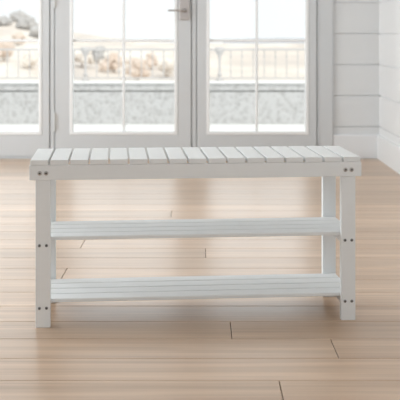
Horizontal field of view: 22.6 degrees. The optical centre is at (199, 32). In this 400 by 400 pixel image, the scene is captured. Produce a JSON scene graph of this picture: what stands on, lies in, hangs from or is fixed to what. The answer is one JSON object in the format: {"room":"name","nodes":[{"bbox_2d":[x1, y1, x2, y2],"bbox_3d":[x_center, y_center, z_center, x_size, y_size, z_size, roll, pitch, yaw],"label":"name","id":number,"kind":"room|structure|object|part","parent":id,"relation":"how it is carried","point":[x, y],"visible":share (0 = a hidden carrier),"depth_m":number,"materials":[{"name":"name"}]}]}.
{"room":"entryway","nodes":[
{"label":"entryway","id":0,"kind":"room"},
{"bbox_2d":[0,158,399,399],"bbox_3d":[-1.127,0.860,2.047,4.546,0.120,8.895,0,0,0],"label":"floor","id":1,"kind":"structure","parent":0,"point":[269,348],"depth_m":2.90,"materials":[{"name":"brown wood"}]},
{"bbox_2d":[29,146,360,327],"bbox_3d":[-0.018,0.572,2.883,0.916,0.456,0.276,0,0,-5],"label":"bench","id":2,"kind":"object","parent":1,"relation":"on","point":[47,166],"visible":1,"depth_m":2.79,"materials":[{"name":"white paint"}]},
{"bbox_3d":[-0.427,0.579,2.724,0.040,0.442,0.020,0,0,-5],"label":"leg","id":3,"kind":"part","parent":2,"relation":"part of","materials":[{"name":"white paint"}]},
{"bbox_3d":[-0.448,0.579,2.970,0.040,0.442,0.020,0,0,-5],"label":"leg","id":4,"kind":"part","parent":2,"relation":"part of","materials":[{"name":"white paint"}]},
{"bbox_3d":[0.392,0.579,3.042,0.040,0.442,0.020,0,0,-5],"label":"leg","id":5,"kind":"part","parent":2,"relation":"part of","materials":[{"name":"white paint"}]},
{"bbox_3d":[0.413,0.579,2.796,0.040,0.442,0.020,0,0,-5],"label":"leg","id":6,"kind":"part","parent":2,"relation":"part of","materials":[{"name":"white paint"}]},
{"bbox_2d":[333,0,378,134],"bbox_3d":[-1.127,-0.500,6.458,4.546,2.600,0.130,0,0,0],"label":"wall","id":7,"kind":"structure","parent":0,"point":[355,22],"depth_m":6.39,"materials":[{"name":"paint"}]},
{"bbox_2d":[0,0,49,155],"bbox_3d":[-1.442,-0.265,6.398,0.961,2.103,0.054,0,0,0],"label":"door","id":8,"kind":"structure","parent":7,"relation":"in","point":[12,143],"depth_m":6.38,"materials":[{"name":"paint"}]},
{"bbox_2d":[0,156,166,158],"bbox_3d":[-0.585,0.804,6.527,2.689,0.032,0.297,0,0,0],"label":"trim","id":9,"kind":"structure","parent":7,"relation":"attached to","point":[1,157],"depth_m":6.38,"materials":[{"name":"paint"}]},
{"bbox_2d":[54,0,190,155],"bbox_3d":[-0.495,-0.265,6.369,0.875,2.103,0.113,0,0,0],"label":"door","id":10,"kind":"structure","parent":7,"relation":"in","point":[65,135],"depth_m":6.38,"materials":[{"name":"paint"}]},
{"bbox_3d":[-0.145,-0.143,6.339,0.119,0.026,0.054,0,0,0],"label":"lever","id":11,"kind":"part","parent":10,"relation":"part of","materials":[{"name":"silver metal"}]},
{"bbox_3d":[-0.100,-0.202,6.370,0.066,0.240,0.009,0,0,0],"label":"handle plate","id":12,"kind":"part","parent":10,"relation":"part of","materials":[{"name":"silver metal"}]},
{"bbox_2d":[50,0,318,151],"bbox_3d":[-0.585,-0.276,6.422,2.689,2.128,0.106,0,0,0],"label":"trim","id":13,"kind":"structure","parent":7,"relation":"attached to","point":[52,9],"depth_m":6.38,"materials":[{"name":"paint"}]},
{"bbox_2d":[191,0,196,146],"bbox_3d":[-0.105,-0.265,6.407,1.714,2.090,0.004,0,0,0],"label":"trim","id":14,"kind":"structure","parent":7,"relation":"attached to","point":[191,0],"depth_m":6.41,"materials":[{"name":"grey"}]},
{"bbox_2d":[197,0,316,148],"bbox_3d":[0.362,-0.265,6.398,0.762,2.103,0.054,0,0,0],"label":"door","id":15,"kind":"structure","parent":7,"relation":"in","point":[205,137],"depth_m":6.38,"materials":[{"name":"paint"}]},
{"bbox_2d":[319,0,332,146],"bbox_3d":[-0.581,-0.320,6.422,2.856,2.240,0.106,0,0,0],"label":"trim","id":16,"kind":"structure","parent":7,"relation":"attached to","point":[325,6],"depth_m":6.37,"materials":[{"name":"paint"}]},
{"bbox_2d":[333,135,376,157],"bbox_3d":[0.996,0.725,6.385,0.298,0.150,0.016,0,0,0],"label":"baseboard","id":17,"kind":"structure","parent":7,"relation":"attached to","point":[364,146],"depth_m":6.38,"materials":[{"name":"paint"}]},
{"bbox_2d":[379,0,399,145],"bbox_3d":[1.211,-0.500,2.058,0.130,2.600,8.915,0,0,0],"label":"wall","id":18,"kind":"structure","parent":0,"point":[389,10],"depth_m":6.04,"materials":[{"name":"paint"}]},
{"bbox_2d":[377,135,399,173],"bbox_3d":[1.138,0.725,1.993,0.016,0.150,8.766,0,0,0],"label":"baseboard","id":19,"kind":"structure","parent":18,"relation":"attached to","point":[388,152],"depth_m":5.99,"materials":[{"name":"paint"}]},
{"label":"outside","id":20,"kind":"structure","parent":0,"visible":0},
{"bbox_2d":[223,38,304,43],"bbox_3d":[74.000,10.443,420.000,128.000,16.714,120.000,0,0,0],"label":"headland","id":21,"kind":"structure","parent":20,"point":[270,38],"depth_m":407.67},
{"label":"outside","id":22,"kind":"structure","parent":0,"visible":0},
{"bbox_2d":[0,21,304,79],"bbox_3d":[0.000,2.539,217.000,630.000,17.455,406.000,0,0,0],"label":"sandy ground","id":23,"kind":"structure","parent":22,"point":[6,31],"depth_m":210.80,"materials":[{"name":"beige sand"}]},
{"bbox_2d":[0,15,12,25],"bbox_3d":[-53.078,-3.198,269.802,5.752,3.274,5.832,0,0,0],"label":"tree","id":24,"kind":"object","parent":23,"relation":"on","point":[4,20],"visible":1,"depth_m":268.40,"materials":[{"name":"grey plant"}]},
{"bbox_2d":[0,42,14,60],"bbox_3d":[-33.639,3.154,169.967,4.581,4.016,4.698,0,0,0],"label":"tree","id":25,"kind":"object","parent":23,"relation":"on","point":[3,53],"visible":0.75,"depth_m":169.32,"materials":[{"name":"beige plant"}]},
{"bbox_2d":[11,32,26,45],"bbox_3d":[-37.314,1.321,204.939,3.998,3.295,3.944,0,0,0],"label":"tree","id":26,"kind":"object","parent":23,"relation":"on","point":[19,35],"visible":0.69,"depth_m":204.64,"materials":[{"name":"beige plant"}]},
{"bbox_2d":[9,10,29,21],"bbox_3d":[-51.603,-4.672,286.445,5.844,3.984,6.824,0,0,0],"label":"tree","id":27,"kind":"object","parent":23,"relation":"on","point":[14,15],"visible":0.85,"depth_m":284.53,"materials":[{"name":"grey plant"}]},
{"bbox_2d":[15,16,38,29],"bbox_3d":[-45.540,-2.405,262.618,6.253,4.054,6.540,0,0,0],"label":"tree","id":28,"kind":"object","parent":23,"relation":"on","point":[23,23],"visible":0.99,"depth_m":260.59,"materials":[{"name":"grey plant"}]},
{"bbox_2d":[21,50,38,68],"bbox_3d":[-27.232,4.418,160.114,2.621,3.344,3.938,0,0,0],"label":"bush","id":29,"kind":"object","parent":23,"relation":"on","point":[33,60],"visible":0.83,"depth_m":159.45,"materials":[{"name":"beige plant"}]},
{"bbox_2d":[29,25,38,37],"bbox_3d":[-39.232,-0.214,242.338,4.849,3.529,6.102,0,0,0],"label":"tree","id":30,"kind":"object","parent":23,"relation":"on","point":[34,30],"visible":0.73,"depth_m":240.36,"materials":[{"name":"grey plant"}]},
{"bbox_2d":[75,50,93,66],"bbox_3d":[-21.091,4.551,175.818,4.651,3.772,4.967,0,0,0],"label":"bush","id":31,"kind":"object","parent":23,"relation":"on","point":[79,57],"visible":0.53,"depth_m":175.68,"materials":[{"name":"beige plant"}]},
{"bbox_2d":[91,46,105,63],"bbox_3d":[-19.675,4.326,190.408,3.951,3.805,4.139,0,0,0],"label":"tree","id":32,"kind":"object","parent":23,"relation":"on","point":[100,54],"visible":0.7,"depth_m":189.17,"materials":[{"name":"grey plant"}]},
{"bbox_2d":[99,52,126,72],"bbox_3d":[-14.900,5.206,171.591,4.973,3.972,4.271,0,0,0],"label":"tree","id":33,"kind":"object","parent":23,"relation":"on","point":[113,60],"visible":0.91,"depth_m":171.02,"materials":[{"name":"beige plant"}]},
{"bbox_2d":[125,57,150,79],"bbox_3d":[-9.886,5.961,158.082,4.390,4.414,4.348,0,0,0],"label":"tree","id":34,"kind":"object","parent":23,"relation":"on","point":[135,62],"visible":0.88,"depth_m":157.25,"materials":[{"name":"beige plant"}]},
{"bbox_2d":[143,52,158,69],"bbox_3d":[-8.906,5.227,181.932,2.979,3.622,4.024,0,0,0],"label":"tree","id":35,"kind":"object","parent":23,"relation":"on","point":[148,62],"visible":0.8,"depth_m":181.23,"materials":[{"name":"beige plant"}]},
{"bbox_2d":[157,58,173,76],"bbox_3d":[-5.591,5.984,168.069,3.316,3.634,3.718,0,0,0],"label":"bush","id":36,"kind":"object","parent":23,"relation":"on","point":[168,63],"visible":0.91,"depth_m":167.51,"materials":[{"name":"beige plant"}]},
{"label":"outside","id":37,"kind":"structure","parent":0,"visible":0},
{"bbox_2d":[0,124,304,130],"bbox_3d":[0.000,1.200,9.607,18.000,0.200,6.185,0,0,0],"label":"floor","id":38,"kind":"structure","parent":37,"point":[3,127],"depth_m":11.64,"materials":[{"name":"stone"}]},
{"bbox_2d":[0,84,304,123],"bbox_3d":[0.000,0.856,12.250,17.000,0.489,0.300,0,0,0],"label":"wall","id":39,"kind":"structure","parent":38,"relation":"on","point":[19,103],"depth_m":12.10,"materials":[{"name":"stone"}]},
{"bbox_2d":[0,80,304,83],"bbox_3d":[0.000,0.599,12.250,17.000,0.024,0.360,0,0,0],"label":"coping","id":40,"kind":"object","parent":39,"relation":"on","point":[1,81],"depth_m":12.07,"materials":[{"name":"stone"}]},
{"bbox_2d":[0,47,304,80],"bbox_3d":[-0.600,0.379,12.250,8.001,0.415,0.120,0,0,0],"label":"balustrade railing","id":41,"kind":"object","parent":40,"relation":"on","point":[85,51],"visible":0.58,"depth_m":12.24,"materials":[{"name":"paint"}]},
{"bbox_3d":[-1.403,0.379,12.250,0.120,0.415,0.120,0,0,0],"label":"newel post","id":42,"kind":"part","parent":41,"relation":"part of","materials":[{"name":"paint"}]},
{"bbox_3d":[-0.600,0.202,12.250,8.000,0.024,0.044,0,0,0],"label":"rail","id":43,"kind":"part","parent":41,"relation":"part of","materials":[{"name":"metal"}]},
{"bbox_3d":[-0.600,0.551,12.250,8.000,0.016,0.032,0,0,0],"label":"rail","id":44,"kind":"part","parent":41,"relation":"part of","materials":[{"name":"paint"}]},
{"bbox_3d":[0.240,0.379,12.250,0.120,0.415,0.120,0,0,0],"label":"newel post","id":45,"kind":"part","parent":41,"relation":"part of","materials":[{"name":"paint"}]}
]}

